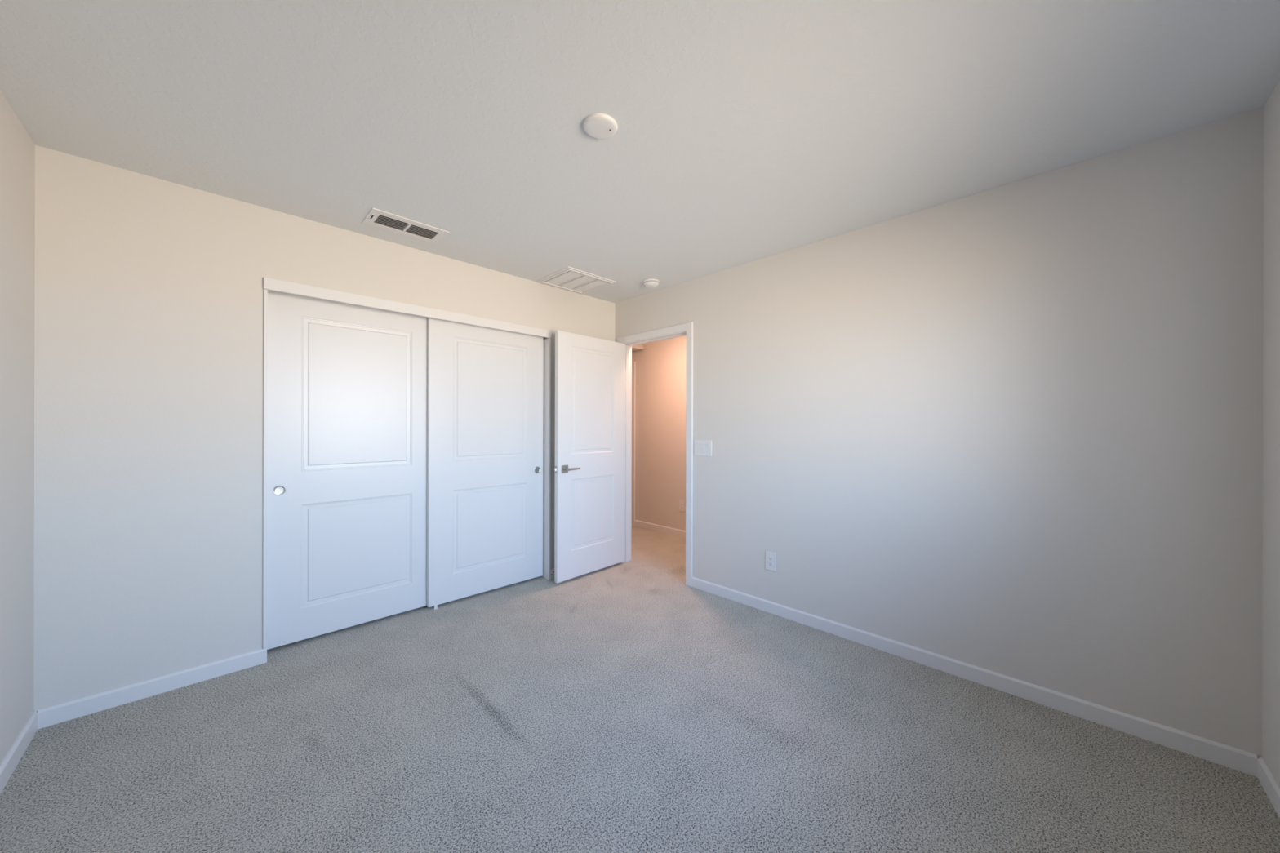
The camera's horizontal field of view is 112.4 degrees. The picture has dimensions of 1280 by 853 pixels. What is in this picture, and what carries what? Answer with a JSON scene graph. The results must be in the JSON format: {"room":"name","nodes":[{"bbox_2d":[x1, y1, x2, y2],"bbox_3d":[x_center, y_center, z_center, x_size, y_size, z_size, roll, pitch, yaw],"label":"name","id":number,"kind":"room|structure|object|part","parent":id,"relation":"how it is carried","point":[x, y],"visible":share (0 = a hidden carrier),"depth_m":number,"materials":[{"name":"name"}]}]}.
{"room":"empty bedroom","nodes":[
{"label":"empty bedroom","id":0,"kind":"room"},
{"bbox_2d":[0,90,35,764],"bbox_3d":[-1.548,-0.003,0.720,0.120,2.540,4.497,0,0,-45],"label":"wall","id":1,"kind":"structure","parent":0,"point":[17,148],"depth_m":1.62,"materials":[{"name":"white paint"}]},
{"bbox_2d":[0,711,37,794],"bbox_3d":[-1.274,1.229,0.536,0.012,0.076,3.547,0,0,-45],"label":"baseboard","id":2,"kind":"structure","parent":1,"relation":"attached to","point":[18,748],"depth_m":1.61,"materials":[{"name":"white paint"}]},
{"bbox_2d":[33,145,615,711],"bbox_3d":[-1.424,0.047,2.969,3.232,2.440,0.115,0,0,-45],"label":"wall","id":3,"kind":"structure","parent":0,"point":[148,300],"depth_m":2.04,"materials":[{"name":"white paint"}]},
{"bbox_2d":[37,648,266,729],"bbox_3d":[-2.262,1.227,2.047,0.723,0.076,0.012,0,0,-45],"label":"baseboard","id":4,"kind":"structure","parent":3,"relation":"attached to","point":[58,713],"depth_m":2.00,"materials":[{"name":"white paint"}]},
{"bbox_2d":[266,289,427,649],"bbox_3d":[-1.775,0.233,2.705,0.892,2.024,0.032,0,0,-45],"label":"door","id":5,"kind":"structure","parent":3,"relation":"in","point":[348,383],"depth_m":2.64,"materials":[{"name":"white paint"}]},
{"bbox_3d":[-2.038,0.361,2.422,0.058,0.058,0.003,0,0,-45],"label":"finger pull","id":6,"kind":"part","parent":5,"relation":"part of","materials":[{"name":"silver metal"}]},
{"bbox_2d":[262,288,551,648],"bbox_3d":[-1.421,0.267,2.965,1.793,2.000,0.127,0,0,-45],"label":"trim","id":7,"kind":"structure","parent":3,"relation":"attached to","point":[547,342],"depth_m":3.54,"materials":[{"name":"white paint"}]},
{"bbox_2d":[263,276,551,337],"bbox_3d":[-1.415,-0.765,2.962,1.795,0.062,0.135,0,0,-45],"label":"trim","id":8,"kind":"structure","parent":3,"relation":"attached to","point":[271,284],"depth_m":2.72,"materials":[{"name":"white paint"}]},
{"bbox_2d":[426,317,543,607],"bbox_3d":[-1.143,0.235,3.279,0.906,2.024,0.038,0,0,-45],"label":"door","id":9,"kind":"structure","parent":3,"relation":"in","point":[485,388],"depth_m":3.22,"materials":[{"name":"white paint"}]},
{"bbox_3d":[-0.849,0.360,3.547,0.058,0.058,0.003,0,0,-45],"label":"finger pull","id":10,"kind":"part","parent":9,"relation":"part of","materials":[{"name":"silver metal"}]},
{"bbox_2d":[547,568,554,579],"bbox_3d":[-0.498,1.231,3.805,0.736,0.076,0.012,0,0,-45],"label":"baseboard","id":11,"kind":"structure","parent":3,"relation":"attached to","point":[550,576],"depth_m":3.55,"materials":[{"name":"white paint"}]},
{"bbox_2d":[631,343,644,351],"bbox_3d":[-0.934,-1.069,5.647,1.010,0.205,1.780,0,0,-45],"label":"ceiling","id":12,"kind":"structure","parent":0,"point":[639,347],"depth_m":5.33,"materials":[{"name":"white paint"}]},
{"bbox_2d":[0,0,1279,303],"bbox_3d":[-0.196,-1.180,3.441,5.632,0.020,6.147,0,0,-45],"label":"ceiling","id":13,"kind":"structure","parent":0,"point":[748,131],"depth_m":1.53,"materials":[{"name":"white paint"}]},
{"bbox_2d":[361,207,448,244],"bbox_3d":[-1.373,-1.219,2.520,0.402,0.108,0.234,0,0,-45],"label":"ceiling vent","id":14,"kind":"object","parent":13,"relation":"in","point":[405,224],"visible":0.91,"depth_m":2.52,"materials":[{"name":"white metal"}]},
{"bbox_2d":[536,266,616,293],"bbox_3d":[-0.513,-1.225,3.451,0.470,0.131,0.440,0,0,-45],"label":"ceiling vent","id":15,"kind":"object","parent":13,"relation":"in","point":[569,278],"visible":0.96,"depth_m":3.44,"materials":[{"name":"white metal"}]},
{"bbox_2d":[582,113,617,139],"bbox_3d":[-0.155,-1.162,1.665,0.134,0.016,0.134,0,0,-45],"label":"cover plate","id":16,"kind":"object","parent":13,"relation":"attached to","point":[597,126],"visible":1,"depth_m":1.65,"materials":[{"name":"white plastic"}]},
{"bbox_2d":[643,278,659,288],"bbox_3d":[0.090,-1.145,3.452,0.132,0.048,0.132,0,0,-45],"label":"smoke detector","id":17,"kind":"object","parent":13,"relation":"attached to","point":[651,282],"visible":1,"depth_m":3.41,"materials":[{"name":"white plastic"}]},
{"bbox_2d":[0,524,1279,852],"bbox_3d":[-0.255,1.295,3.388,5.782,0.050,6.547,0,0,-45],"label":"floor","id":18,"kind":"structure","parent":0,"point":[626,707],"depth_m":1.66,"materials":[{"name":"carpet"}]},
{"bbox_2d":[431,604,438,609],"bbox_3d":[-1.448,1.254,3.005,0.024,0.026,0.100,0,0,-45],"label":"guide","id":19,"kind":"object","parent":18,"relation":"on","point":[435,606],"visible":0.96,"depth_m":2.98,"materials":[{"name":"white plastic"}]},
{"bbox_2d":[631,335,686,530],"bbox_3d":[0.933,0.053,4.569,0.115,2.440,6.147,0,0,-45],"label":"wall","id":20,"kind":"structure","parent":0,"point":[660,367],"depth_m":5.18,"materials":[{"name":"white paint"}]},
{"bbox_2d":[631,361,635,525],"bbox_3d":[-0.369,0.217,5.783,0.014,2.104,0.858,0,0,-45],"label":"trim","id":21,"kind":"structure","parent":20,"relation":"attached to","point":[633,517],"depth_m":5.49,"materials":[{"name":"white paint"}]},
{"bbox_2d":[634,520,685,537],"bbox_3d":[1.494,1.236,3.914,0.012,0.076,4.423,0,0,-45],"label":"baseboard","id":22,"kind":"structure","parent":20,"relation":"attached to","point":[655,527],"depth_m":5.15,"materials":[{"name":"white paint"}]},
{"bbox_2d":[679,499,684,511],"bbox_3d":[0.484,0.913,4.931,0.007,0.127,0.079,0,0,-45],"label":"power outlet","id":23,"kind":"object","parent":20,"relation":"attached to","point":[682,503],"visible":1,"depth_m":4.93,"materials":[{"name":"white plastic"}]},
{"bbox_2d":[614,106,1263,759],"bbox_3d":[0.136,0.051,3.775,0.115,2.440,6.147,0,0,-45],"label":"wall","id":24,"kind":"structure","parent":0,"point":[1015,429],"depth_m":2.01,"materials":[{"name":"white paint"}]},
{"bbox_2d":[554,329,624,582],"bbox_3d":[-0.412,0.240,3.701,0.151,2.014,0.786,0,0,43],"label":"door","id":25,"kind":"structure","parent":24,"relation":"in","point":[589,468],"depth_m":3.65,"materials":[{"name":"white paint"}]},
{"bbox_3d":[-0.607,0.344,3.457,0.008,0.064,0.064,0,0,43],"label":"handle","id":26,"kind":"part","parent":25,"relation":"part of","materials":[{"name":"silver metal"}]},
{"bbox_3d":[-0.548,0.344,3.479,0.050,0.024,0.136,0,0,43],"label":"lever","id":27,"kind":"part","parent":25,"relation":"part of","materials":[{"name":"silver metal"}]},
{"bbox_2d":[631,388,631,516],"bbox_3d":[0.190,0.219,3.812,0.014,2.104,0.896,0,0,-45],"label":"trim","id":28,"kind":"structure","parent":24,"relation":"attached to","point":[631,388],"depth_m":4.08,"materials":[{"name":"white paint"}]},
{"bbox_2d":[622,331,686,562],"bbox_3d":[0.144,0.243,3.766,0.117,2.055,0.798,0,0,-45],"label":"door frame","id":29,"kind":"structure","parent":24,"relation":"attached to","point":[682,332],"depth_m":4.06,"materials":[{"name":"white paint"}]},
{"bbox_2d":[617,321,693,586],"bbox_3d":[0.099,0.219,3.720,0.014,2.104,0.896,0,0,-45],"label":"trim","id":30,"kind":"structure","parent":24,"relation":"attached to","point":[688,326],"depth_m":3.42,"materials":[{"name":"white paint"}]},
{"bbox_2d":[693,440,711,456],"bbox_3d":[0.488,0.167,3.333,0.009,0.121,0.166,0,0,-45],"label":"light switch","id":31,"kind":"object","parent":24,"relation":"attached to","point":[705,449],"visible":1,"depth_m":3.33,"materials":[{"name":"white plastic"}]},
{"bbox_2d":[764,551,776,571],"bbox_3d":[0.892,0.920,2.927,0.007,0.127,0.079,0,0,-45],"label":"power outlet","id":32,"kind":"object","parent":24,"relation":"attached to","point":[771,557],"visible":1,"depth_m":2.92,"materials":[{"name":"white plastic"}]},
{"bbox_2d":[691,577,1257,777],"bbox_3d":[1.332,1.235,2.483,0.012,0.076,2.601,0,0,-45],"label":"baseboard","id":33,"kind":"structure","parent":24,"relation":"attached to","point":[1235,758],"depth_m":2.00,"materials":[{"name":"white paint"}]},
{"bbox_2d":[1262,80,1279,786],"bbox_3d":[1.572,0.004,0.761,4.357,2.540,0.150,0,0,-45],"label":"wall","id":34,"kind":"structure","parent":0,"point":[1271,327],"depth_m":1.49,"materials":[{"name":"white paint"}]},
{"bbox_2d":[1257,757,1279,818],"bbox_3d":[1.114,1.235,0.421,3.208,0.076,0.012,0,0,-45],"label":"baseboard","id":35,"kind":"structure","parent":34,"relation":"attached to","point":[1266,778],"depth_m":1.47,"materials":[{"name":"white paint"}]}
]}

